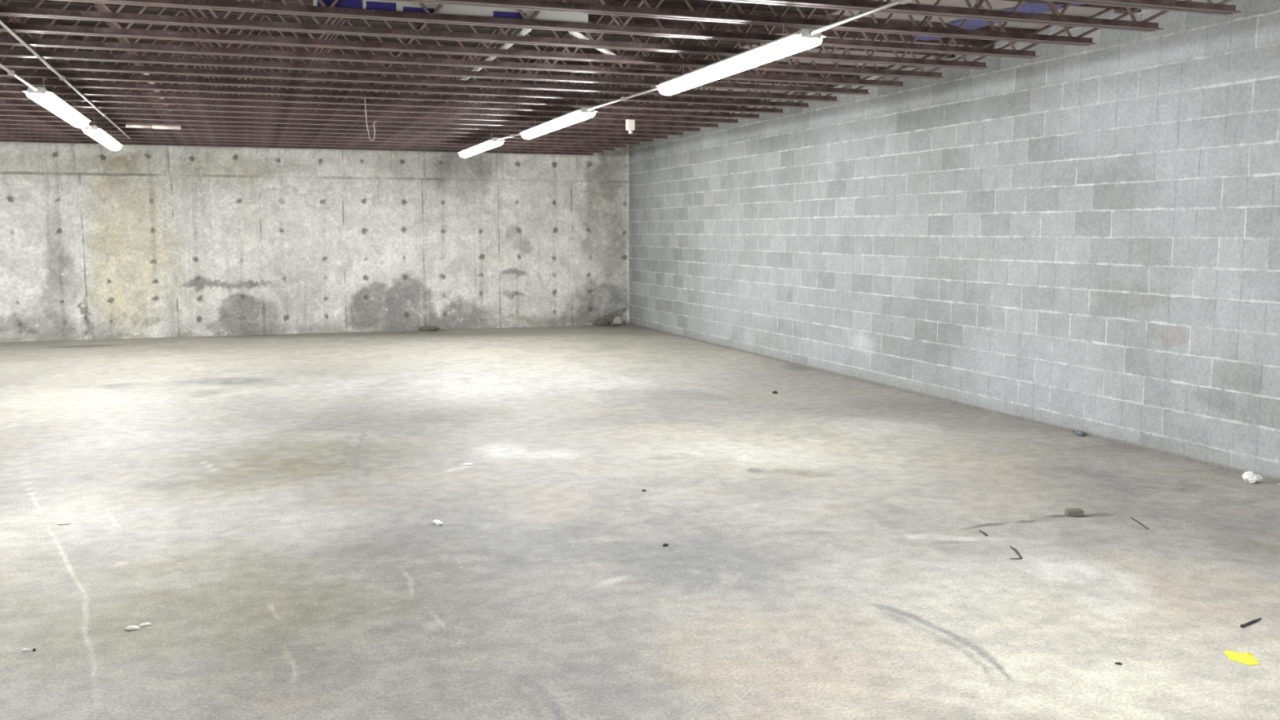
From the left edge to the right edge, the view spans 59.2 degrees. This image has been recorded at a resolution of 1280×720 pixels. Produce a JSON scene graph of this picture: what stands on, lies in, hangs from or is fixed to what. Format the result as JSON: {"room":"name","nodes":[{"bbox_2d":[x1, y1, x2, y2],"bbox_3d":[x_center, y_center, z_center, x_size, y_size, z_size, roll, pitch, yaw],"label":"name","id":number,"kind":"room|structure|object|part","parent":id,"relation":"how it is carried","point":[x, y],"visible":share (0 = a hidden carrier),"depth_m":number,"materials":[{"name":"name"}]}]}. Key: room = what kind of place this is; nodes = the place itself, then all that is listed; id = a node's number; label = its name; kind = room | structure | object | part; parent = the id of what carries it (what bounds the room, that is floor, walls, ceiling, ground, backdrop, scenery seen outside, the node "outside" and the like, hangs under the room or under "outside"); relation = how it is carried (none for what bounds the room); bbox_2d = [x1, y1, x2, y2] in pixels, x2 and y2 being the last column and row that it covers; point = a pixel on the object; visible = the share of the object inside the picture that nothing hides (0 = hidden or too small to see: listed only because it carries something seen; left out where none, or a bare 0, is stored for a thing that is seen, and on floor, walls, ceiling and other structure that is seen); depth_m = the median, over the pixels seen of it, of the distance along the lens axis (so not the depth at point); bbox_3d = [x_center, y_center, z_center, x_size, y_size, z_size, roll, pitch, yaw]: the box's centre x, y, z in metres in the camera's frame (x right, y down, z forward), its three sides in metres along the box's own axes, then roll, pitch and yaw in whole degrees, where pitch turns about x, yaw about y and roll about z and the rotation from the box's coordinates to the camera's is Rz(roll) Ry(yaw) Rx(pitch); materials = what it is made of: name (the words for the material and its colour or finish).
{"room":"empty basement","nodes":[
{"label":"empty basement","id":0,"kind":"room"},
{"bbox_2d":[0,115,629,342],"bbox_3d":[-6.448,-1.996,17.283,13.180,3.245,0.200,-2,7,-19],"label":"wall","id":1,"kind":"structure","parent":0,"point":[97,242],"depth_m":17.59,"materials":[{"name":"concrete"}]},
{"bbox_2d":[0,0,1114,125],"bbox_3d":[-2.748,-2.454,6.458,13.580,0.120,22.850,-2,7,-19],"label":"ceiling","id":2,"kind":"structure","parent":0,"point":[998,5],"depth_m":9.26,"materials":[{"name":"brown metal"}]},
{"bbox_2d":[0,110,639,155],"bbox_3d":[-6.160,-3.302,16.296,13.176,0.423,0.104,-2,7,-19],"label":"joist","id":3,"kind":"object","parent":2,"relation":"attached to","point":[1,140],"visible":0.22,"depth_m":16.64,"materials":[{"name":"red metal"}]},
{"bbox_2d":[0,111,639,153],"bbox_3d":[-5.973,-3.240,15.759,13.176,0.423,0.104,-2,7,-19],"label":"joist","id":4,"kind":"object","parent":2,"relation":"attached to","point":[1,136],"visible":0.17,"depth_m":16.09,"materials":[{"name":"red metal"}]},
{"bbox_2d":[0,105,657,151],"bbox_3d":[-5.786,-3.179,15.222,13.176,0.423,0.104,-2,7,-19],"label":"joist","id":5,"kind":"object","parent":2,"relation":"attached to","point":[10,134],"visible":0.23,"depth_m":15.57,"materials":[{"name":"red metal"}]},
{"bbox_2d":[0,98,679,147],"bbox_3d":[-5.599,-3.118,14.685,13.176,0.423,0.104,-2,7,-19],"label":"joist","id":6,"kind":"object","parent":2,"relation":"attached to","point":[17,131],"visible":0.23,"depth_m":15.06,"materials":[{"name":"red metal"}]},
{"bbox_2d":[0,92,697,145],"bbox_3d":[-5.413,-3.057,14.148,13.176,0.423,0.104,-2,7,-19],"label":"joist","id":7,"kind":"object","parent":2,"relation":"attached to","point":[2,126],"visible":0.35,"depth_m":14.55,"materials":[{"name":"red metal"}]},
{"bbox_2d":[0,85,706,142],"bbox_3d":[-5.226,-2.995,13.611,13.176,0.423,0.104,-2,7,-19],"label":"joist","id":8,"kind":"object","parent":2,"relation":"attached to","point":[2,122],"visible":0.23,"depth_m":14.12,"materials":[{"name":"red metal"}]},
{"bbox_2d":[458,132,505,157],"bbox_3d":[-2.105,-2.823,14.786,0.201,0.193,2.350,-2,7,-18],"label":"strip light","id":9,"kind":"object","parent":8,"relation":"attached to","point":[492,143],"visible":0.98,"depth_m":14.36,"materials":[{"name":"white plastic"}]},
{"bbox_2d":[458,140,503,157],"bbox_3d":[-2.105,-2.759,14.793,0.152,0.064,2.326,-2,7,-18],"label":"diffuser","id":10,"kind":"object","parent":9,"relation":"attached to","point":[486,145],"depth_m":14.47,"materials":[{"name":"white plastic"}]},
{"bbox_2d":[0,84,729,138],"bbox_3d":[-5.039,-2.934,13.073,13.176,0.423,0.104,-2,7,-19],"label":"joist","id":11,"kind":"object","parent":2,"relation":"attached to","point":[2,117],"visible":0.3,"depth_m":13.48,"materials":[{"name":"red metal"}]},
{"bbox_2d":[80,118,123,151],"bbox_3d":[-6.122,-2.585,12.856,0.200,0.228,2.500,-2,7,-20],"label":"strip light","id":12,"kind":"object","parent":11,"relation":"attached to","point":[95,132],"visible":0.94,"depth_m":12.31,"materials":[{"name":"white plastic"}]},
{"bbox_2d":[82,128,121,151],"bbox_3d":[-6.122,-2.504,12.866,0.152,0.064,2.476,-2,7,-20],"label":"diffuser","id":13,"kind":"object","parent":12,"relation":"attached to","point":[99,135],"depth_m":12.40,"materials":[{"name":"white plastic"}]},
{"bbox_2d":[125,124,181,129],"bbox_3d":[-5.585,-2.680,12.934,0.580,0.050,0.050,-3,7,-23],"label":"pipe","id":14,"kind":"object","parent":11,"relation":"attached to","point":[153,126],"visible":1,"depth_m":12.93,"materials":[{"name":"metal"}]},
{"bbox_2d":[0,76,744,135],"bbox_3d":[-4.852,-2.872,12.536,13.176,0.423,0.104,-2,7,-19],"label":"joist","id":15,"kind":"object","parent":2,"relation":"attached to","point":[2,113],"visible":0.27,"depth_m":12.96,"materials":[{"name":"red metal"}]},
{"bbox_2d":[0,67,766,132],"bbox_3d":[-4.665,-2.811,11.999,13.176,0.423,0.104,-2,7,-19],"label":"joist","id":16,"kind":"object","parent":2,"relation":"attached to","point":[6,108],"visible":0.34,"depth_m":12.45,"materials":[{"name":"red metal"}]},
{"bbox_2d":[0,59,786,128],"bbox_3d":[-4.478,-2.750,11.462,13.176,0.423,0.104,-2,7,-19],"label":"joist","id":17,"kind":"object","parent":2,"relation":"attached to","point":[2,102],"visible":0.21,"depth_m":11.93,"materials":[{"name":"red metal"}]},
{"bbox_2d":[0,61,805,123],"bbox_3d":[-4.291,-2.688,10.925,13.176,0.423,0.104,-2,7,-19],"label":"joist","id":18,"kind":"object","parent":2,"relation":"attached to","point":[2,95],"visible":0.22,"depth_m":11.42,"materials":[{"name":"red metal"}]},
{"bbox_2d":[22,75,91,128],"bbox_3d":[-5.021,-2.232,9.766,0.200,0.228,2.500,-2,7,-19],"label":"strip light","id":19,"kind":"object","parent":18,"relation":"hanging from","point":[49,100],"visible":1,"depth_m":9.25,"materials":[{"name":"white plastic"}]},
{"bbox_2d":[0,63,38,91],"bbox_3d":[-4.276,-1.954,7.660,0.033,0.033,2.000,-2,7,-19],"label":"conduit","id":20,"kind":"object","parent":19,"relation":"attached to","point":[10,72],"visible":1,"depth_m":7.77,"materials":[{"name":"grey metal"}]},
{"bbox_2d":[26,91,88,128],"bbox_3d":[-5.021,-2.151,9.775,0.152,0.064,2.476,-2,7,-19],"label":"diffuser","id":21,"kind":"object","parent":19,"relation":"attached to","point":[49,100],"depth_m":9.36,"materials":[{"name":"white plastic"}]},
{"bbox_2d":[626,119,635,133],"bbox_3d":[-0.104,-2.568,12.393,0.090,0.150,0.064,-2,7,-19],"label":"junction box","id":22,"kind":"object","parent":18,"relation":"attached to","point":[630,123],"visible":1,"depth_m":12.37,"materials":[{"name":"white plastic"}]},
{"bbox_2d":[0,44,833,119],"bbox_3d":[-4.104,-2.627,10.388,13.176,0.423,0.104,-2,7,-19],"label":"joist","id":23,"kind":"object","parent":2,"relation":"attached to","point":[16,89],"visible":0.44,"depth_m":10.89,"materials":[{"name":"red metal"}]},
{"bbox_2d":[141,65,172,111],"bbox_3d":[-4.448,-2.482,10.416,0.038,0.038,3.200,-2,7,-19],"label":"bar","id":24,"kind":"object","parent":23,"relation":"on","point":[145,74],"visible":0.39,"depth_m":9.71,"materials":[{"name":"paint"}]},
{"bbox_2d":[520,101,597,139],"bbox_3d":[-0.874,-2.450,11.514,0.200,0.193,2.520,-2,7,-18],"label":"strip light","id":25,"kind":"object","parent":23,"relation":"attached to","point":[580,114],"visible":0.98,"depth_m":11.11,"materials":[{"name":"white plastic"}]},
{"bbox_2d":[497,133,520,140],"bbox_3d":[-1.500,-2.621,13.194,0.039,0.033,1.086,-3,7,-24],"label":"conduit","id":26,"kind":"object","parent":25,"relation":"attached to","point":[519,134],"visible":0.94,"depth_m":13.19,"materials":[{"name":"white metal"}]},
{"bbox_2d":[586,87,657,111],"bbox_3d":[-0.136,-2.196,9.473,0.036,0.033,1.852,-3,7,-21],"label":"conduit","id":27,"kind":"object","parent":25,"relation":"attached to","point":[623,98],"visible":0.96,"depth_m":9.44,"materials":[{"name":"grey metal"}]},
{"bbox_3d":[2.047,-3.043,12.481,0.158,0.056,0.100,-2,7,-19],"label":"seat","id":28,"kind":"part","parent":23,"relation":"part of","materials":[{"name":"red metal"}]},
{"bbox_2d":[0,31,859,113],"bbox_3d":[-3.918,-2.566,9.851,13.176,0.423,0.104,-2,7,-19],"label":"joist","id":29,"kind":"object","parent":2,"relation":"attached to","point":[86,84],"visible":0.56,"depth_m":10.34,"materials":[{"name":"red metal"}]},
{"bbox_2d":[0,20,130,139],"bbox_3d":[-4.776,-2.299,9.470,0.032,0.032,11.401,-2,7,-20],"label":"conduit","id":30,"kind":"object","parent":29,"relation":"attached to","point":[2,24],"visible":1,"depth_m":8.55,"materials":[{"name":"grey metal"}]},
{"bbox_2d":[364,97,376,141],"bbox_3d":[-2.483,-2.226,10.394,0.110,0.415,0.019,-2,7,-19],"label":"hanging wire","id":31,"kind":"object","parent":29,"relation":"hanging from","point":[364,98],"visible":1,"depth_m":10.40,"materials":[{"name":"metal"}]},
{"bbox_3d":[2.234,-2.981,11.944,0.158,0.056,0.100,-2,7,-19],"label":"seat","id":32,"kind":"part","parent":29,"relation":"part of","materials":[{"name":"red metal"}]},
{"bbox_2d":[0,19,884,108],"bbox_3d":[-3.731,-2.504,9.313,13.176,0.423,0.104,-2,7,-19],"label":"joist","id":33,"kind":"object","parent":2,"relation":"attached to","point":[76,75],"visible":0.52,"depth_m":9.81,"materials":[{"name":"red metal"}]},
{"bbox_2d":[0,17,918,102],"bbox_3d":[-3.544,-2.443,8.776,13.176,0.423,0.104,-2,7,-19],"label":"joist","id":34,"kind":"object","parent":2,"relation":"attached to","point":[65,65],"visible":0.38,"depth_m":9.27,"materials":[{"name":"red metal"}]},
{"bbox_2d":[460,28,531,79],"bbox_3d":[-1.125,-2.259,8.456,0.040,0.038,2.700,-2,7,-18],"label":"pipe","id":35,"kind":"object","parent":34,"relation":"on","point":[525,31],"visible":0.5,"depth_m":7.86,"materials":[{"name":"white plastic"}]},
{"bbox_2d":[0,0,955,95],"bbox_3d":[-3.357,-2.382,8.239,13.176,0.423,0.104,-2,7,-19],"label":"joist","id":36,"kind":"object","parent":2,"relation":"attached to","point":[55,55],"visible":0.45,"depth_m":8.74,"materials":[{"name":"red metal"}]},
{"bbox_3d":[2.795,-2.797,10.332,0.158,0.056,0.100,-2,7,-19],"label":"seat","id":37,"kind":"part","parent":36,"relation":"part of","materials":[{"name":"red metal"}]},
{"bbox_2d":[0,0,994,87],"bbox_3d":[-3.170,-2.320,7.702,13.176,0.423,0.104,-2,7,-19],"label":"joist","id":38,"kind":"object","parent":2,"relation":"attached to","point":[33,42],"visible":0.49,"depth_m":8.46,"materials":[{"name":"red metal"}]},
{"bbox_3d":[2.982,-2.736,9.795,0.158,0.056,0.100,-2,7,-19],"label":"seat","id":39,"kind":"part","parent":38,"relation":"part of","materials":[{"name":"red metal"}]},
{"bbox_2d":[0,0,1037,79],"bbox_3d":[-2.983,-2.259,7.165,13.176,0.423,0.104,-2,7,-19],"label":"joist","id":40,"kind":"object","parent":2,"relation":"attached to","point":[15,26],"visible":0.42,"depth_m":7.92,"materials":[{"name":"red metal"}]},
{"bbox_3d":[3.169,-2.675,9.258,0.158,0.056,0.100,-2,7,-19],"label":"seat","id":41,"kind":"part","parent":40,"relation":"part of","materials":[{"name":"red metal"}]},
{"bbox_2d":[0,0,1083,69],"bbox_3d":[-2.796,-2.198,6.628,13.176,0.423,0.104,-2,7,-19],"label":"joist","id":42,"kind":"object","parent":2,"relation":"attached to","point":[109,16],"visible":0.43,"depth_m":7.22,"materials":[{"name":"red metal"}]},
{"bbox_2d":[568,31,616,55],"bbox_3d":[-0.315,-2.186,7.814,0.038,0.040,1.124,2,7,13],"label":"pipe","id":43,"kind":"object","parent":42,"relation":"on","point":[579,35],"visible":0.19,"depth_m":7.51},
{"bbox_2d":[51,0,1141,58],"bbox_3d":[-2.609,-2.136,6.091,13.176,0.423,0.104,-2,7,-19],"label":"joist","id":44,"kind":"object","parent":2,"relation":"attached to","point":[217,5],"visible":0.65,"depth_m":6.87,"materials":[{"name":"red metal"}]},
{"bbox_2d":[313,0,587,22],"bbox_3d":[-1.087,-2.070,6.657,1.620,0.150,0.031,-2,7,-19],"label":"board","id":45,"kind":"object","parent":44,"relation":"on","point":[357,4],"visible":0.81,"depth_m":6.65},
{"bbox_2d":[317,0,362,8],"bbox_3d":[-1.711,-2.034,6.428,0.250,0.070,0.002,-2,7,-19],"label":"print","id":46,"kind":"object","parent":45,"relation":"attached to","point":[357,4],"depth_m":6.44},
{"bbox_2d":[365,0,395,11],"bbox_3d":[-1.494,-2.037,6.504,0.170,0.058,0.002,-2,7,-19],"label":"print","id":47,"kind":"object","parent":45,"relation":"attached to","point":[371,5],"depth_m":6.50},
{"bbox_2d":[403,6,434,13],"bbox_3d":[-1.290,-2.036,6.574,0.180,0.040,0.002,-2,7,-19],"label":"print","id":48,"kind":"object","parent":45,"relation":"attached to","point":[410,9],"depth_m":6.57},
{"bbox_2d":[493,10,526,18],"bbox_3d":[-0.780,-2.060,6.749,0.200,0.048,0.002,-2,7,-19],"label":"print","id":49,"kind":"object","parent":45,"relation":"attached to","point":[501,14],"depth_m":6.75},
{"bbox_3d":[3.542,-2.552,8.184,0.158,0.056,0.100,-2,7,-19],"label":"seat","id":50,"kind":"part","parent":44,"relation":"part of","materials":[{"name":"red metal"}]},
{"bbox_2d":[380,0,1141,46],"bbox_3d":[-2.423,-2.075,5.554,13.176,0.423,0.104,-2,7,-19],"label":"joist","id":51,"kind":"object","parent":2,"relation":"attached to","point":[556,6],"visible":0.89,"depth_m":6.65,"materials":[{"name":"red metal"}]},
{"bbox_2d":[655,23,826,95],"bbox_3d":[0.585,-1.988,7.474,0.201,0.193,2.420,-2,7,-18],"label":"strip light","id":52,"kind":"object","parent":51,"relation":"hanging from","point":[802,40],"visible":0.98,"depth_m":7.07,"materials":[{"name":"white plastic"}]},
{"bbox_2d":[809,0,911,35],"bbox_3d":[1.223,-1.750,5.566,0.037,0.033,1.630,-2,7,-19],"label":"conduit","id":53,"kind":"object","parent":52,"relation":"attached to","point":[897,2],"visible":1,"depth_m":5.79,"materials":[{"name":"grey metal"}]},
{"bbox_2d":[911,35,943,40],"bbox_3d":[2.483,-2.687,9.323,0.276,0.043,0.432,-2,7,-19],"label":"plastic film","id":54,"kind":"object","parent":2,"relation":"attached to","point":[920,37],"visible":0.26,"depth_m":9.43,"materials":[{"name":"blue plastic"}]},
{"bbox_2d":[710,0,1192,31],"bbox_3d":[-2.236,-2.014,5.016,13.176,0.423,0.104,-2,7,-19],"label":"joist","id":55,"kind":"object","parent":2,"relation":"attached to","point":[1144,25],"visible":0.92,"depth_m":6.46,"materials":[{"name":"red metal"}]},
{"bbox_2d":[949,18,1004,30],"bbox_3d":[2.667,-2.621,8.785,0.359,0.050,0.432,-2,7,-19],"label":"plastic film","id":56,"kind":"object","parent":2,"relation":"attached to","point":[971,24],"visible":0.54,"depth_m":8.77,"materials":[{"name":"blue plastic"}]},
{"bbox_2d":[1001,2,1065,13],"bbox_3d":[2.910,-2.567,8.267,0.318,0.041,0.432,-2,7,-19],"label":"plastic film","id":57,"kind":"object","parent":2,"relation":"attached to","point":[1033,7],"visible":0.6,"depth_m":8.20,"materials":[{"name":"blue plastic"}]},
{"bbox_2d":[1065,2,1082,5],"bbox_3d":[3.122,-2.500,7.739,0.358,0.054,0.432,-2,7,-19],"label":"plastic film","id":58,"kind":"object","parent":2,"relation":"attached to","point":[1072,4],"visible":0.25,"depth_m":7.92,"materials":[{"name":"blue plastic"}]},
{"bbox_2d":[1039,0,1240,15],"bbox_3d":[-2.049,-1.952,4.479,13.176,0.423,0.104,-2,7,-19],"label":"joist","id":59,"kind":"object","parent":2,"relation":"attached to","point":[1209,7],"visible":1,"depth_m":6.20,"materials":[{"name":"red metal"}]},
{"bbox_2d":[0,324,1279,719],"bbox_3d":[-2.748,0.905,6.841,13.180,0.150,22.450,-2,7,-19],"label":"floor","id":60,"kind":"structure","parent":0,"point":[268,504],"depth_m":5.74,"materials":[{"name":"concrete"}]},
{"bbox_2d":[21,648,31,651],"bbox_3d":[-2.355,1.111,4.323,0.033,0.011,0.020,-2,7,-19],"label":"scrap","id":61,"kind":"object","parent":60,"relation":"on","point":[24,649],"visible":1,"depth_m":4.32,"materials":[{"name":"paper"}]},
{"bbox_2d":[56,520,70,524],"bbox_3d":[-3.173,0.894,6.196,0.079,0.018,0.033,0,7,-2],"label":"scrap","id":62,"kind":"object","parent":60,"relation":"on","point":[63,522],"visible":1,"depth_m":6.19,"materials":[{"name":"white paper"}]},
{"bbox_2d":[124,625,139,630],"bbox_3d":[-2.053,1.082,4.553,0.059,0.017,0.023,-2,7,-13],"label":"scrap","id":63,"kind":"object","parent":60,"relation":"on","point":[132,627],"visible":1,"depth_m":4.55,"materials":[{"name":"white paper"}]},
{"bbox_2d":[139,622,151,626],"bbox_3d":[-2.020,1.079,4.602,0.046,0.012,0.020,-4,8,-30],"label":"scrap","id":64,"kind":"object","parent":60,"relation":"on","point":[146,624],"visible":1,"depth_m":4.60,"materials":[{"name":"white paper"}]},
{"bbox_2d":[417,325,439,331],"bbox_3d":[-3.419,-0.512,18.251,0.357,0.076,0.147,-2,7,-19],"label":"lump","id":65,"kind":"object","parent":60,"relation":"on","point":[429,327],"visible":1,"depth_m":18.20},
{"bbox_2d":[431,520,443,524],"bbox_3d":[-1.115,0.892,6.191,0.085,0.023,0.030,5,8,38],"label":"scrap","id":66,"kind":"object","parent":60,"relation":"on","point":[435,522],"visible":1,"depth_m":6.17,"materials":[{"name":"paper"}]},
{"bbox_2d":[462,462,473,465],"bbox_3d":[-1.187,0.716,7.761,0.081,0.016,0.033,0,7,-2],"label":"scrap","id":67,"kind":"object","parent":60,"relation":"on","point":[464,464],"visible":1,"depth_m":7.75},
{"bbox_2d":[584,322,591,325],"bbox_3d":[-0.876,-0.612,19.189,0.135,0.062,0.088,-2,7,-19],"label":"lump","id":68,"kind":"object","parent":60,"relation":"on","point":[586,323],"visible":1,"depth_m":19.16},
{"bbox_2d":[594,317,609,325],"bbox_3d":[-0.645,-0.656,19.222,0.281,0.141,0.145,-2,7,-19],"label":"lump","id":69,"kind":"object","parent":60,"relation":"on","point":[601,322],"visible":1,"depth_m":19.17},
{"bbox_2d":[610,323,620,326],"bbox_3d":[-0.422,-0.598,19.090,0.171,0.056,0.100,-2,7,-19],"label":"lump","id":70,"kind":"object","parent":60,"relation":"on","point":[612,324],"visible":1,"depth_m":19.06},
{"bbox_2d":[613,316,625,325],"bbox_3d":[-0.357,-0.672,19.305,0.171,0.154,0.174,3,7,25],"label":"lump","id":71,"kind":"object","parent":60,"relation":"on","point":[619,320],"visible":0.78,"depth_m":19.27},
{"bbox_2d":[1009,546,1022,559],"bbox_3d":[1.887,0.959,5.640,0.018,0.014,0.209,0,7,4],"label":"twig","id":72,"kind":"object","parent":60,"relation":"on","point":[1012,548],"visible":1,"depth_m":5.62,"materials":[{"name":"wood"}]},
{"bbox_2d":[1064,508,1084,516],"bbox_3d":[2.463,0.864,6.388,0.094,0.034,0.064,0,7,-2],"label":"chunk","id":73,"kind":"object","parent":60,"relation":"on","point":[1069,512],"visible":1,"depth_m":6.36,"materials":[{"name":"grey concrete"}]},
{"bbox_2d":[1072,430,1084,436],"bbox_3d":[3.464,0.575,8.897,0.038,0.038,0.133,-1,7,-9],"label":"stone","id":74,"kind":"object","parent":60,"relation":"on","point":[1077,432],"visible":1,"depth_m":8.86,"materials":[{"name":"grey stone"}]},
{"bbox_2d":[1129,516,1148,528],"bbox_3d":[2.752,0.897,6.210,0.009,0.007,0.246,0,7,3],"label":"twig","id":75,"kind":"object","parent":60,"relation":"on","point":[1130,517],"visible":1,"depth_m":6.21,"materials":[{"name":"wood"}]},
{"bbox_2d":[1223,650,1260,665],"bbox_3d":[2.271,1.118,4.247,0.108,0.011,0.150,1,7,12],"label":"scrap","id":76,"kind":"object","parent":60,"relation":"on","point":[1246,658],"visible":1,"depth_m":4.23,"materials":[{"name":"paper"}]},
{"bbox_2d":[1240,617,1262,627],"bbox_3d":[2.510,1.076,4.623,0.158,0.016,0.015,-5,8,-36],"label":"spike","id":77,"kind":"object","parent":60,"relation":"on","point":[1242,625],"visible":1,"depth_m":4.61,"materials":[{"name":"grey metal"}]},
{"bbox_2d":[1241,471,1262,484],"bbox_3d":[3.922,0.749,7.223,0.146,0.072,0.108,-2,7,-19],"label":"crumpled paper","id":78,"kind":"object","parent":60,"relation":"on","point":[1249,477],"visible":1,"depth_m":7.19,"materials":[{"name":"white paper"}]},
{"bbox_2d":[629,0,1279,482],"bbox_3d":[3.575,-1.030,8.820,0.200,3.245,22.850,-2,7,-19],"label":"wall","id":79,"kind":"structure","parent":0,"point":[1067,237],"depth_m":9.47,"materials":[{"name":"grey concrete"}]}
]}

